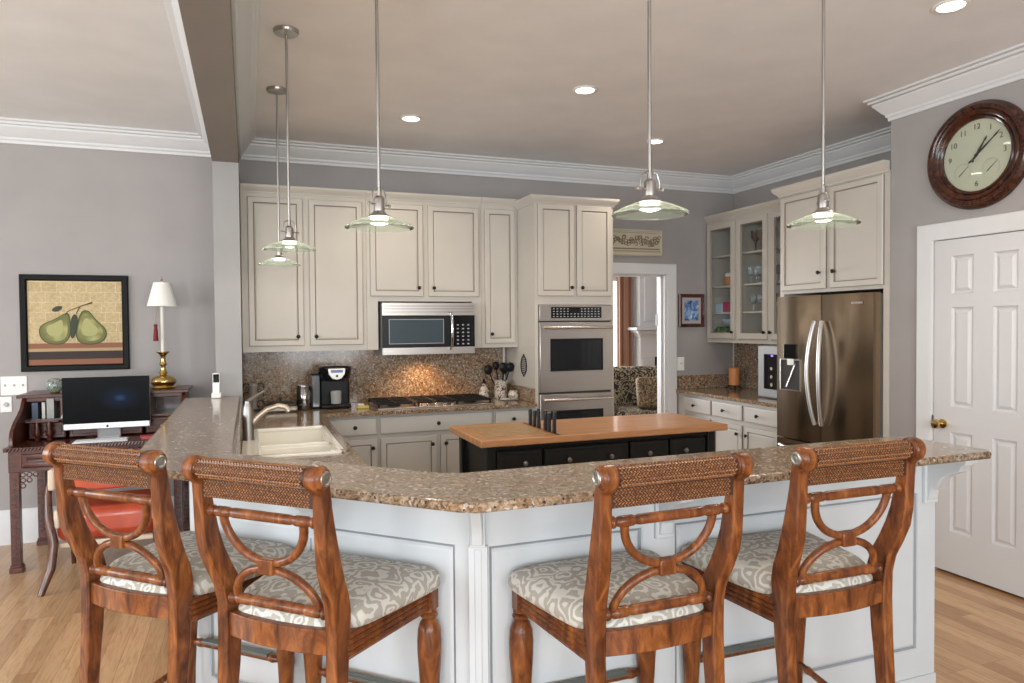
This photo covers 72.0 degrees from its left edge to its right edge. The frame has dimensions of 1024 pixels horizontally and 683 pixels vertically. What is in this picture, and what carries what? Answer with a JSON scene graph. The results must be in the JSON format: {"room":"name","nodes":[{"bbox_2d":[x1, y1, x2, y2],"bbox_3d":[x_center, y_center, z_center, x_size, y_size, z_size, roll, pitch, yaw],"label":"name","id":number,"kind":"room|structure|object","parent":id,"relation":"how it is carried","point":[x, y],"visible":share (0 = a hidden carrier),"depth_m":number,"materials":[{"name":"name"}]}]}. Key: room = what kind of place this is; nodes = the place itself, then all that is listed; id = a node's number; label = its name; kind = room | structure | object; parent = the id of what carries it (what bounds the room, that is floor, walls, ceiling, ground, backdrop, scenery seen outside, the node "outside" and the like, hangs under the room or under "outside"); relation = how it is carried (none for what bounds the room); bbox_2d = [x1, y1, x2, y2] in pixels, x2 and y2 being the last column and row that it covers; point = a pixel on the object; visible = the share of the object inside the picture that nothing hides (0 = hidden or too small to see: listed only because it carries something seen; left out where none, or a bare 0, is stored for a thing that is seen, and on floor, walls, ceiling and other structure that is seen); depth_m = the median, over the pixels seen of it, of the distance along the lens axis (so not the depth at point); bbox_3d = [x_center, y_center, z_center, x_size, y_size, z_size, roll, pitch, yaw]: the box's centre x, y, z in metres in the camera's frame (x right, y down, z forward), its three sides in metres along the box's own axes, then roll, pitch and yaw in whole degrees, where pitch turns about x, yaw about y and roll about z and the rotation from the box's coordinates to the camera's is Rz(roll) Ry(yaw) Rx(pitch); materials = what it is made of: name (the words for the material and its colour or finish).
{"room":"kitchen","nodes":[
{"label":"kitchen","id":0,"kind":"room"},
{"bbox_2d":[212,161,242,409],"bbox_3d":[-2.103,0.095,5.251,0.170,2.700,0.695,-1,1,-21],"label":"pillar","id":1,"kind":"structure","parent":0,"point":[225,175],"depth_m":4.92,"materials":[{"name":"paint"}]},
{"bbox_2d":[0,143,733,509],"bbox_3d":[-1.148,-0.097,6.042,12.300,3.030,0.120,-1,1,-21],"label":"wall","id":2,"kind":"structure","parent":0,"point":[145,218],"depth_m":5.38,"materials":[{"name":"paint"}]},
{"bbox_2d":[0,397,12,411],"bbox_3d":[-3.627,0.452,5.046,0.073,0.111,0.020,-1,1,-21],"label":"light switch","id":3,"kind":"object","parent":2,"relation":"attached to","point":[5,402],"visible":1,"depth_m":5.05,"materials":[{"name":"white plastic"}]},
{"bbox_2d":[0,376,27,395],"bbox_3d":[-3.582,0.319,5.063,0.163,0.137,0.016,-1,1,-21],"label":"light switch","id":4,"kind":"object","parent":2,"relation":"attached to","point":[10,385],"visible":1,"depth_m":5.06,"materials":[{"name":"white plastic"}]},
{"bbox_2d":[19,274,129,371],"bbox_3d":[-3.211,-0.138,5.184,0.693,0.703,0.030,-1,1,-21],"label":"framed painting","id":5,"kind":"object","parent":2,"relation":"attached to","point":[68,322],"visible":1,"depth_m":5.18,"materials":[{"name":"black"}]},
{"bbox_2d":[0,496,173,545],"bbox_3d":[-4.529,1.353,4.728,4.760,0.250,0.016,-1,1,-21],"label":"baseboard","id":6,"kind":"structure","parent":2,"relation":"attached to","point":[29,515],"depth_m":5.10,"materials":[{"name":"white wood"}]},
{"bbox_2d":[0,0,210,157],"bbox_3d":[-2.977,-1.390,0.482,4.770,0.153,8.950,-1,1,-21],"label":"crown molding","id":7,"kind":"structure","parent":2,"relation":"attached to","point":[12,130],"depth_m":5.12,"materials":[{"name":"white wood"}]},
{"bbox_2d":[240,183,366,352],"bbox_3d":[-1.645,-0.559,5.580,0.930,1.265,0.366,-1,1,-21],"label":"upper cabinet","id":8,"kind":"object","parent":2,"relation":"attached to","point":[319,304],"visible":1,"depth_m":5.44,"materials":[{"name":"beige wood"}]},
{"bbox_2d":[243,347,505,405],"bbox_3d":[-1.096,0.282,5.989,2.224,0.442,0.026,-1,1,-21],"label":"backsplash","id":9,"kind":"structure","parent":2,"relation":"attached to","point":[373,375],"depth_m":5.96,"materials":[{"name":"stone"}]},
{"bbox_2d":[365,190,481,349],"bbox_3d":[-0.758,-0.574,5.913,0.961,1.265,0.366,-1,1,-21],"label":"upper cabinet","id":10,"kind":"object","parent":2,"relation":"attached to","point":[438,260],"visible":0.96,"depth_m":5.78,"materials":[{"name":"beige wood"}]},
{"bbox_2d":[374,303,474,354],"bbox_3d":[-0.728,-0.108,5.867,0.765,0.415,0.461,-1,1,-21],"label":"microwave","id":11,"kind":"object","parent":10,"relation":"attached to","point":[403,328],"visible":1,"depth_m":5.70,"materials":[{"name":"silver metal"}]},
{"bbox_2d":[480,197,517,347],"bbox_3d":[-0.154,-0.585,6.140,0.327,1.265,0.366,-1,1,-21],"label":"upper cabinet","id":12,"kind":"object","parent":2,"relation":"attached to","point":[498,216],"visible":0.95,"depth_m":6.00,"materials":[{"name":"beige wood"}]},
{"bbox_2d":[507,383,534,402],"bbox_3d":[0.059,0.435,6.052,0.025,0.114,0.670,-1,1,-21],"label":"backsplash","id":13,"kind":"structure","parent":2,"relation":"attached to","point":[525,393],"depth_m":5.89,"materials":[{"name":"stone"}]},
{"bbox_2d":[613,228,662,256],"bbox_3d":[1.166,-0.957,6.809,0.660,0.255,0.037,-1,1,-21],"label":"carved plaque","id":14,"kind":"object","parent":2,"relation":"attached to","point":[626,242],"visible":0.91,"depth_m":6.82,"materials":[{"name":"beige"}]},
{"bbox_2d":[613,263,676,413],"bbox_3d":[1.231,0.307,6.942,0.815,2.140,0.173,-1,1,-21],"label":"door frame","id":15,"kind":"structure","parent":2,"relation":"attached to","point":[669,270],"depth_m":6.99,"materials":[{"name":"white wood"}]},
{"bbox_2d":[678,294,704,326],"bbox_3d":[1.801,-0.310,7.064,0.296,0.331,0.030,-1,1,-21],"label":"framed print","id":16,"kind":"object","parent":2,"relation":"attached to","point":[690,306],"visible":1,"depth_m":7.06,"materials":[{"name":"blue paper"}]},
{"bbox_2d":[677,374,732,388],"bbox_3d":[1.966,0.403,7.142,0.657,0.132,0.026,-1,1,-21],"label":"backsplash","id":17,"kind":"structure","parent":2,"relation":"attached to","point":[710,380],"depth_m":7.11,"materials":[{"name":"stone"}]},
{"bbox_2d":[0,0,1023,175],"bbox_3d":[-0.191,-1.609,3.422,12.300,0.100,12.800,-1,1,-21],"label":"ceiling","id":18,"kind":"structure","parent":0,"point":[736,85],"depth_m":4.08,"materials":[{"name":"paint"}]},
{"bbox_2d":[178,0,238,163],"bbox_3d":[-0.638,-1.340,1.282,0.170,0.330,8.900,-1,1,-21],"label":"beam","id":19,"kind":"structure","parent":18,"relation":"attached to","point":[207,24],"depth_m":3.12,"materials":[{"name":"paint"}]},
{"bbox_2d":[258,86,300,265],"bbox_3d":[-1.459,-1.024,4.392,0.256,1.093,0.256,1,2,41],"label":"pendant light","id":20,"kind":"object","parent":18,"relation":"hanging from","point":[275,90],"visible":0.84,"depth_m":4.38,"materials":[{"name":"silver metal"}]},
{"bbox_2d":[273,248,285,258],"bbox_3d":[-1.455,-0.566,4.402,0.084,0.100,0.084,1,2,41],"label":"socket","id":21,"kind":"object","parent":20,"relation":"attached to","point":[279,251],"depth_m":4.39,"materials":[{"name":"silver metal"}]},
{"bbox_2d":[263,25,315,250],"bbox_3d":[-1.121,-1.006,3.523,0.256,1.093,0.256,1,2,41],"label":"pendant light","id":22,"kind":"object","parent":18,"relation":"hanging from","point":[287,32],"visible":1,"depth_m":3.51,"materials":[{"name":"silver metal"}]},
{"bbox_2d":[281,222,296,241],"bbox_3d":[-1.117,-0.548,3.534,0.084,0.100,0.084,1,2,41],"label":"socket","id":23,"kind":"object","parent":22,"relation":"attached to","point":[289,232],"depth_m":3.52,"materials":[{"name":"silver metal"}]},
{"bbox_2d":[344,0,413,229],"bbox_3d":[-0.501,-0.981,2.623,0.256,1.113,0.256,1,2,41],"label":"pendant light","id":24,"kind":"object","parent":18,"relation":"hanging from","point":[378,216],"visible":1,"depth_m":2.62,"materials":[{"name":"silver metal"}]},
{"bbox_2d":[368,191,389,217],"bbox_3d":[-0.497,-0.512,2.634,0.084,0.100,0.084,1,2,41],"label":"socket","id":25,"kind":"object","parent":24,"relation":"attached to","point":[379,204],"depth_m":2.62,"materials":[{"name":"silver metal"}]},
{"bbox_2d":[400,115,421,121],"bbox_3d":[-0.719,-1.587,5.014,0.160,0.008,0.160,-1,1,-21],"label":"recessed light","id":26,"kind":"object","parent":18,"relation":"in","point":[407,118],"visible":1,"depth_m":5.01,"materials":[{"name":"white"}]},
{"bbox_2d":[572,85,597,94],"bbox_3d":[0.460,-1.583,4.437,0.160,0.008,0.160,-1,1,-21],"label":"recessed light","id":27,"kind":"object","parent":18,"relation":"in","point":[581,90],"visible":1,"depth_m":4.43,"materials":[{"name":"white"}]},
{"bbox_2d":[612,0,688,217],"bbox_3d":[0.460,-0.983,2.356,0.256,1.113,0.256,-1,1,-21],"label":"pendant light","id":28,"kind":"object","parent":18,"relation":"hanging from","point":[649,202],"visible":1,"depth_m":2.35,"materials":[{"name":"silver metal"}]},
{"bbox_2d":[638,173,661,202],"bbox_3d":[0.464,-0.514,2.367,0.084,0.100,0.084,-1,1,-21],"label":"socket","id":29,"kind":"object","parent":28,"relation":"attached to","point":[649,187],"depth_m":2.35,"materials":[{"name":"silver metal"}]},
{"bbox_2d":[786,0,860,228],"bbox_3d":[1.158,-0.993,2.618,0.256,1.116,0.256,0,1,1],"label":"pendant light","id":30,"kind":"object","parent":18,"relation":"hanging from","point":[823,213],"visible":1,"depth_m":2.61,"materials":[{"name":"silver metal"}]},
{"bbox_2d":[811,187,833,214],"bbox_3d":[1.162,-0.523,2.629,0.084,0.100,0.084,0,1,1],"label":"socket","id":31,"kind":"object","parent":30,"relation":"attached to","point":[823,198],"depth_m":2.61,"materials":[{"name":"silver metal"}]},
{"bbox_2d":[931,0,970,13],"bbox_3d":[2.054,-1.570,3.295,0.160,0.008,0.160,-1,1,-21],"label":"recessed light","id":32,"kind":"object","parent":18,"relation":"in","point":[946,6],"visible":1,"depth_m":3.30,"materials":[{"name":"white glass"}]},
{"bbox_2d":[0,530,1023,682],"bbox_3d":[-0.164,1.520,3.495,12.300,0.100,12.800,-1,1,-21],"label":"floor","id":33,"kind":"structure","parent":0,"point":[979,627],"depth_m":3.57,"materials":[{"name":"brown wood"}]},
{"bbox_2d":[37,468,154,596],"bbox_3d":[-2.541,1.118,4.474,0.694,0.713,0.627,-1,1,-22],"label":"desk chair","id":34,"kind":"object","parent":33,"relation":"on","point":[125,517],"visible":0.27,"depth_m":4.27,"materials":[{"name":"brown"}]},
{"bbox_2d":[57,489,152,540],"bbox_3d":[-2.552,1.097,4.502,0.540,0.200,0.480,-1,1,-22],"label":"seat cushion","id":35,"kind":"object","parent":34,"relation":"on","point":[125,517],"depth_m":4.32,"materials":[{"name":"red leather"}]},
{"bbox_2d":[3,385,191,573],"bbox_3d":[-2.832,0.905,4.938,1.050,1.108,0.720,-1,1,-21],"label":"writing desk","id":36,"kind":"object","parent":33,"relation":"on","point":[28,437],"visible":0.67,"depth_m":4.75,"materials":[{"name":"brown wood"}]},
{"bbox_2d":[32,402,41,418],"bbox_3d":[-3.244,0.469,4.806,0.035,0.110,0.091,-1,1,-21],"label":"book","id":37,"kind":"object","parent":36,"relation":"on","point":[36,406],"visible":0.91,"depth_m":4.77,"materials":[{"name":"blue paper"}]},
{"bbox_2d":[46,398,56,418],"bbox_3d":[-3.160,0.455,4.837,0.042,0.135,0.091,-1,1,-21],"label":"book","id":38,"kind":"object","parent":36,"relation":"on","point":[51,404],"visible":0.89,"depth_m":4.80,"materials":[{"name":"grey paper"}]},
{"bbox_2d":[46,378,61,392],"bbox_3d":[-3.158,0.305,4.867,0.108,0.100,0.108,-1,1,-21],"label":"glass ornament","id":39,"kind":"object","parent":36,"relation":"on","point":[54,385],"visible":0.95,"depth_m":4.83,"materials":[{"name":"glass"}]},
{"bbox_2d":[72,437,129,443],"bbox_3d":[-2.730,0.657,4.683,0.320,0.014,0.120,-1,1,-23],"label":"keyboard","id":40,"kind":"object","parent":36,"relation":"on","point":[115,439],"visible":1,"depth_m":4.66,"materials":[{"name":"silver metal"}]},
{"bbox_2d":[62,375,150,438],"bbox_3d":[-2.772,0.448,4.828,0.528,0.425,0.170,-1,1,-21],"label":"desktop computer","id":41,"kind":"object","parent":36,"relation":"on","point":[106,404],"visible":0.98,"depth_m":4.80,"materials":[{"name":"silver metal"}]},
{"bbox_2d":[147,277,176,388],"bbox_3d":[-2.573,-0.066,5.186,0.204,0.817,0.204,-1,1,-21],"label":"table lamp","id":42,"kind":"object","parent":36,"relation":"on","point":[161,294],"visible":1,"depth_m":5.14,"materials":[{"name":"gold metal"}]},
{"bbox_2d":[42,442,294,682],"bbox_3d":[-1.075,0.900,2.266,0.526,1.214,0.566,0,1,22],"label":"bar stool","id":43,"kind":"object","parent":33,"relation":"on","point":[168,578],"visible":0.95,"depth_m":2.08,"materials":[{"name":"brown wood"}]},
{"bbox_2d":[100,531,292,595],"bbox_3d":[-1.056,0.721,2.311,0.526,0.084,0.454,0,1,22],"label":"seat cushion","id":44,"kind":"object","parent":43,"relation":"on","point":[131,572],"depth_m":2.14,"materials":[{"name":"fabric"}]},
{"bbox_2d":[181,454,441,682],"bbox_3d":[-0.555,0.901,2.031,0.526,1.214,0.566,0,1,23],"label":"bar stool","id":45,"kind":"object","parent":33,"relation":"on","point":[328,602],"visible":1,"depth_m":1.87,"materials":[{"name":"brown wood"}]},
{"bbox_2d":[238,550,440,627],"bbox_3d":[-0.535,0.722,2.076,0.526,0.084,0.454,0,1,23],"label":"seat cushion","id":46,"kind":"object","parent":45,"relation":"on","point":[379,590],"depth_m":1.96,"materials":[{"name":"fabric"}]},
{"bbox_2d":[327,415,378,466],"bbox_3d":[-1.302,0.991,5.530,0.407,0.882,0.711,-1,1,-21],"label":"base cabinet","id":47,"kind":"object","parent":33,"relation":"on","point":[361,432],"visible":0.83,"depth_m":5.25,"materials":[{"name":"beige wood"}]},
{"bbox_2d":[378,409,492,472],"bbox_3d":[-0.682,0.980,5.763,0.914,0.882,0.711,-1,1,-21],"label":"base cabinet","id":48,"kind":"object","parent":33,"relation":"on","point":[416,441],"visible":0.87,"depth_m":5.42,"materials":[{"name":"beige wood"}]},
{"bbox_2d":[493,407,534,422],"bbox_3d":[-0.085,0.970,5.987,0.357,0.882,0.711,-1,1,-21],"label":"base cabinet","id":49,"kind":"object","parent":33,"relation":"on","point":[511,414],"visible":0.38,"depth_m":5.66,"materials":[{"name":"beige wood"}]},
{"bbox_2d":[506,194,619,420],"bbox_3d":[0.413,0.102,6.164,0.806,2.601,0.746,-1,1,-21],"label":"tall cabinet","id":50,"kind":"object","parent":33,"relation":"on","point":[565,243],"visible":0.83,"depth_m":5.84,"materials":[{"name":"beige wood"}]},
{"bbox_2d":[538,305,613,419],"bbox_3d":[0.456,0.407,6.063,0.662,1.425,0.588,-1,1,-21],"label":"double oven","id":51,"kind":"object","parent":50,"relation":"in","point":[575,341],"visible":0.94,"depth_m":5.82,"materials":[{"name":"grey metal"}]},
{"bbox_2d":[189,460,978,682],"bbox_3d":[-0.508,0.963,3.149,4.433,1.037,1.795,0,2,29],"label":"breakfast bar","id":52,"kind":"object","parent":33,"relation":"on","point":[474,555],"visible":0.31,"depth_m":2.36,"materials":[{"name":"white wood"}]},
{"bbox_2d":[235,401,241,453],"bbox_3d":[-1.494,0.496,3.859,0.016,0.122,2.245,-1,1,-21],"label":"backsplash","id":53,"kind":"structure","parent":52,"relation":"attached to","point":[239,427],"depth_m":3.57,"materials":[{"name":"stone"}]},
{"bbox_2d":[140,396,990,512],"bbox_3d":[-0.569,0.427,3.111,4.584,0.030,1.907,0,2,29],"label":"countertop","id":54,"kind":"structure","parent":52,"relation":"on","point":[205,426],"depth_m":2.31,"materials":[{"name":"stone"}]},
{"bbox_2d":[211,373,220,398],"bbox_3d":[-2.017,0.300,4.802,0.060,0.169,0.075,-1,1,-21],"label":"cordless phone","id":55,"kind":"object","parent":54,"relation":"on","point":[216,393],"visible":1,"depth_m":4.79,"materials":[{"name":"white plastic"}]},
{"bbox_2d":[242,390,290,440],"bbox_3d":[-1.375,0.409,3.949,0.263,0.268,0.089,-1,1,-21],"label":"faucet","id":56,"kind":"object","parent":54,"relation":"on","point":[249,420],"visible":1,"depth_m":3.89,"materials":[{"name":"grey metal"}]},
{"bbox_2d":[459,431,714,472],"bbox_3d":[0.487,1.006,4.454,1.530,0.872,0.584,-1,1,-21],"label":"kitchen island","id":57,"kind":"object","parent":33,"relation":"on","point":[472,458],"visible":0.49,"depth_m":4.20,"materials":[{"name":"black wood"}]},
{"bbox_2d":[450,413,727,447],"bbox_3d":[0.484,0.547,4.456,1.640,0.042,0.640,-1,1,-21],"label":"countertop","id":58,"kind":"structure","parent":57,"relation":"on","point":[609,427],"depth_m":4.31,"materials":[{"name":"brown wood"}]},
{"bbox_2d":[508,452,753,682],"bbox_3d":[0.325,0.894,2.010,0.526,1.214,0.566,-1,1,-22],"label":"bar stool","id":59,"kind":"object","parent":33,"relation":"on","point":[600,605],"visible":1,"depth_m":1.84,"materials":[{"name":"brown wood"}]},
{"bbox_2d":[508,550,703,628],"bbox_3d":[0.303,0.715,2.055,0.526,0.084,0.454,-1,1,-22],"label":"seat cushion","id":60,"kind":"object","parent":59,"relation":"on","point":[556,589],"depth_m":1.93,"materials":[{"name":"fabric"}]},
{"bbox_2d":[614,366,656,415],"bbox_3d":[1.542,0.829,8.887,0.910,1.000,0.860,0,1,-1],"label":"armchair","id":61,"kind":"object","parent":33,"relation":"on","point":[625,398],"visible":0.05,"depth_m":9.09,"materials":[{"name":"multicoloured fabric"}]},
{"bbox_2d":[615,405,656,415],"bbox_3d":[1.544,0.911,8.809,0.580,0.160,0.700,0,1,-1],"label":"seat cushion","id":62,"kind":"object","parent":61,"relation":"on","point":[620,410],"depth_m":8.54,"materials":[{"name":"beige fabric"}]},
{"bbox_2d":[636,377,656,408],"bbox_3d":[1.731,0.633,8.677,0.400,0.390,0.205,-1,1,-3],"label":"throw pillow","id":63,"kind":"object","parent":61,"relation":"on","point":[646,387],"visible":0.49,"depth_m":8.62,"materials":[{"name":"beige fabric"}]},
{"bbox_2d":[627,277,656,365],"bbox_3d":[2.541,-0.236,10.871,1.655,3.020,0.410,-1,1,-21],"label":"fireplace","id":64,"kind":"object","parent":33,"relation":"on","point":[644,289],"visible":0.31,"depth_m":10.63,"materials":[{"name":"white"}]},
{"bbox_2d":[627,327,656,336],"bbox_3d":[2.541,-0.156,10.873,1.655,0.140,0.410,-1,1,-21],"label":"mantel shelf","id":65,"kind":"object","parent":64,"relation":"attached to","point":[638,331],"depth_m":10.56,"materials":[{"name":"white wood"}]},
{"bbox_2d":[678,393,712,420],"bbox_3d":[2.050,0.941,6.888,0.731,0.862,0.564,-1,1,-21],"label":"base cabinet","id":66,"kind":"object","parent":33,"relation":"on","point":[700,407],"visible":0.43,"depth_m":6.73,"materials":[{"name":"beige wood"}]},
{"bbox_2d":[712,398,743,450],"bbox_3d":[2.228,0.951,6.416,0.731,0.862,0.444,-1,1,-21],"label":"base cabinet","id":67,"kind":"object","parent":33,"relation":"on","point":[731,413],"visible":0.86,"depth_m":6.26,"materials":[{"name":"beige wood"}]},
{"bbox_2d":[743,403,778,448],"bbox_3d":[2.384,0.959,5.999,0.731,0.862,0.444,-1,1,-21],"label":"base cabinet","id":68,"kind":"object","parent":33,"relation":"on","point":[760,422],"visible":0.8,"depth_m":5.88,"materials":[{"name":"beige wood"}]},
{"bbox_2d":[676,387,776,407],"bbox_3d":[2.215,0.500,6.470,0.718,0.032,1.463,-1,1,-21],"label":"countertop","id":69,"kind":"structure","parent":68,"relation":"on","point":[744,395],"depth_m":6.49,"materials":[{"name":"stone"}]},
{"bbox_2d":[758,345,776,398],"bbox_3d":[2.435,0.263,6.140,0.454,0.455,0.310,-1,1,-21],"label":"microwave","id":70,"kind":"object","parent":69,"relation":"on","point":[767,354],"visible":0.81,"depth_m":6.10,"materials":[{"name":"grey plastic"}]},
{"bbox_3d":[2.211,0.451,6.973,0.150,0.040,0.155,-1,1,-21],"label":"candle holder","id":71,"kind":"object","parent":69,"relation":"on","visible":0},
{"bbox_2d":[729,367,739,384],"bbox_3d":[2.198,0.342,6.966,0.104,0.175,0.104,-1,1,-21],"label":"pillar candle","id":72,"kind":"object","parent":71,"relation":"on","point":[734,373],"visible":1,"depth_m":6.92,"materials":[{"name":"brown wax"}]},
{"bbox_2d":[680,437,925,682],"bbox_3d":[0.899,0.884,2.229,0.526,1.214,0.566,-1,1,-20],"label":"bar stool","id":73,"kind":"object","parent":33,"relation":"on","point":[790,575],"visible":0.97,"depth_m":2.05,"materials":[{"name":"brown wood"}]},
{"bbox_2d":[680,530,872,594],"bbox_3d":[0.879,0.705,2.275,0.526,0.084,0.454,-1,1,-20],"label":"seat cushion","id":74,"kind":"object","parent":73,"relation":"on","point":[838,569],"depth_m":2.13,"materials":[{"name":"fabric"}]},
{"bbox_2d":[777,292,882,445],"bbox_3d":[2.544,0.521,5.259,0.797,1.730,0.915,-1,1,-21],"label":"refrigerator","id":75,"kind":"object","parent":33,"relation":"on","point":[830,347],"visible":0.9,"depth_m":5.05,"materials":[{"name":"grey metal"}]},
{"bbox_2d":[771,160,890,436],"bbox_3d":[2.623,0.094,5.308,0.741,2.620,1.071,-1,1,-21],"label":"tall cabinet","id":76,"kind":"object","parent":33,"relation":"on","point":[829,257],"visible":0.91,"depth_m":5.00,"materials":[{"name":"beige wood"}]},
{"bbox_3d":[-1.230,1.027,3.993,0.551,0.882,2.300,-1,1,-21],"label":"cabinet","id":77,"kind":"object","parent":33,"relation":"on","visible":0},
{"bbox_2d":[241,396,536,465],"bbox_3d":[-0.539,0.551,4.493,2.246,0.030,3.228,-1,1,-21],"label":"countertop","id":78,"kind":"structure","parent":77,"relation":"on","point":[312,417],"depth_m":5.11,"materials":[{"name":"stone"}]},
{"bbox_2d":[243,382,264,410],"bbox_3d":[-1.971,0.418,5.369,0.162,0.221,0.074,-1,1,-21],"label":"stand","id":79,"kind":"object","parent":78,"relation":"on","point":[253,389],"visible":0.8,"depth_m":5.35,"materials":[{"name":"black metal"}]},
{"bbox_2d":[264,397,297,412],"bbox_3d":[-1.740,0.471,5.296,0.240,0.112,0.150,-1,1,-21],"label":"lidded dish","id":80,"kind":"object","parent":78,"relation":"on","point":[291,404],"visible":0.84,"depth_m":5.26,"materials":[{"name":"grey metal"}]},
{"bbox_2d":[241,425,345,457],"bbox_3d":[-1.243,0.654,3.932,0.492,0.222,1.000,-1,1,-21],"label":"sink","id":81,"kind":"object","parent":78,"relation":"in","point":[315,439],"visible":0.36,"depth_m":3.96,"materials":[{"name":"white ceramic"}]},
{"bbox_2d":[296,384,311,410],"bbox_3d":[-1.591,0.427,5.394,0.116,0.192,0.116,-1,1,-21],"label":"canister","id":82,"kind":"object","parent":78,"relation":"on","point":[303,392],"visible":0.92,"depth_m":5.34,"materials":[{"name":"silver metal"}]},
{"bbox_2d":[310,365,351,408],"bbox_3d":[-1.411,0.353,5.507,0.308,0.332,0.292,-1,1,-21],"label":"coffee maker","id":83,"kind":"object","parent":78,"relation":"on","point":[328,378],"visible":0.95,"depth_m":5.44,"materials":[{"name":"black plastic"}]},
{"bbox_2d":[330,391,340,403],"bbox_3d":[-1.365,0.434,5.463,0.084,0.100,0.084,-1,1,-21],"label":"glass cup","id":84,"kind":"object","parent":83,"relation":"on","point":[335,395],"visible":1,"depth_m":5.43,"materials":[{"name":"grey"}]},
{"bbox_2d":[368,393,492,409],"bbox_3d":[-0.673,0.486,5.740,0.922,0.044,0.520,-1,1,-21],"label":"gas cooktop","id":85,"kind":"object","parent":78,"relation":"in","point":[407,402],"visible":1,"depth_m":5.64,"materials":[{"name":"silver metal"}]},
{"bbox_2d":[368,400,492,409],"bbox_3d":[-0.672,0.503,5.741,0.920,0.010,0.520,-1,1,-21],"label":"tray","id":86,"kind":"object","parent":85,"relation":"on","point":[444,403],"depth_m":5.55,"materials":[{"name":"metal"}]},
{"bbox_2d":[479,379,488,396],"bbox_3d":[-0.243,0.410,6.114,0.088,0.170,0.087,-1,1,-21],"label":"oil bottle","id":87,"kind":"object","parent":78,"relation":"on","point":[483,391],"visible":0.84,"depth_m":6.09,"materials":[{"name":"ceramic"}]},
{"bbox_2d":[494,379,507,398],"bbox_3d":[-0.098,0.414,6.126,0.124,0.160,0.124,-1,1,-21],"label":"utensil crock","id":88,"kind":"object","parent":78,"relation":"on","point":[500,388],"visible":0.98,"depth_m":6.08,"materials":[{"name":"ceramic"}]},
{"bbox_2d":[734,151,890,293],"bbox_3d":[2.784,-0.132,6.122,0.120,3.030,2.495,-1,1,-21],"label":"wall","id":89,"kind":"structure","parent":0,"point":[761,194],"depth_m":6.60,"materials":[{"name":"paint"}]},
{"bbox_2d":[704,199,779,343],"bbox_3d":[2.363,-0.615,6.501,0.376,1.265,1.460,-1,1,-21],"label":"upper cabinet","id":90,"kind":"object","parent":89,"relation":"attached to","point":[730,245],"visible":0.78,"depth_m":6.72,"materials":[{"name":"beige wood"}]},
{"bbox_2d":[712,310,776,313],"bbox_3d":[2.398,-0.274,6.521,0.283,0.018,1.420,-1,1,-21],"label":"shelf","id":91,"kind":"object","parent":90,"relation":"attached to","point":[713,311],"depth_m":6.75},
{"bbox_2d":[712,247,779,258],"bbox_3d":[2.394,-0.834,6.508,0.283,0.018,1.420,-1,1,-21],"label":"shelf","id":92,"kind":"object","parent":90,"relation":"attached to","point":[746,253],"depth_m":6.72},
{"bbox_2d":[712,281,779,288],"bbox_3d":[2.396,-0.534,6.515,0.283,0.018,1.420,-1,1,-21],"label":"shelf","id":93,"kind":"object","parent":90,"relation":"attached to","point":[753,285],"depth_m":6.74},
{"bbox_2d":[732,343,776,388],"bbox_3d":[2.538,0.248,6.586,0.023,0.457,1.463,-1,1,-21],"label":"backsplash","id":94,"kind":"structure","parent":89,"relation":"attached to","point":[745,354],"depth_m":7.04,"materials":[{"name":"stone"}]},
{"bbox_2d":[890,116,906,436],"bbox_3d":[2.920,-0.101,4.776,0.812,3.030,0.120,-1,1,-21],"label":"wall","id":95,"kind":"structure","parent":0,"point":[898,126],"depth_m":4.62,"materials":[{"name":"paint"}]},
{"bbox_2d":[906,79,1023,568],"bbox_3d":[3.758,-0.033,1.564,0.120,3.030,6.485,-1,1,-21],"label":"wall","id":96,"kind":"structure","parent":0,"point":[924,207],"depth_m":4.45,"materials":[{"name":"paint"}]},
{"bbox_2d":[231,0,1023,193],"bbox_3d":[1.633,-1.469,2.213,4.740,0.153,8.950,-1,1,-21],"label":"crown molding","id":97,"kind":"structure","parent":96,"relation":"attached to","point":[1006,66],"depth_m":5.72,"materials":[{"name":"white wood"}]},
{"bbox_2d":[916,210,1023,440],"bbox_3d":[2.734,0.354,4.098,0.028,2.155,0.845,-1,1,-21],"label":"door frame","id":98,"kind":"structure","parent":96,"relation":"attached to","point":[927,235],"depth_m":4.40,"materials":[{"name":"white wood"}]},
{"bbox_2d":[927,99,1023,209],"bbox_3d":[2.698,-1.084,4.096,0.052,0.624,0.624,-1,1,-21],"label":"wall clock","id":99,"kind":"object","parent":96,"relation":"attached to","point":[975,160],"visible":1,"depth_m":4.08,"materials":[{"name":"brown wood"}]},
{"bbox_2d":[931,231,1023,597],"bbox_3d":[2.721,0.401,4.104,0.113,2.030,0.632,-1,1,-21],"label":"door","id":100,"kind":"structure","parent":96,"relation":"in","point":[979,307],"depth_m":4.11,"materials":[{"name":"white wood"}]},
{"bbox_3d":[-0.457,-0.196,10.028,8.200,3.030,0.100,-1,1,-21],"label":"wall","id":101,"kind":"structure","parent":0,"visible":0},
{"bbox_2d":[613,276,616,365],"bbox_3d":[1.109,0.119,10.538,1.280,2.350,0.060,-1,1,-21],"label":"window","id":102,"kind":"structure","parent":101,"relation":"in","point":[614,277],"depth_m":10.71,"materials":[{"name":"white"}]},
{"bbox_2d":[616,276,631,365],"bbox_3d":[1.702,0.027,10.648,0.240,2.480,0.076,-1,1,-21],"label":"curtain","id":103,"kind":"object","parent":101,"relation":"hanging from","point":[623,284],"visible":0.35,"depth_m":10.62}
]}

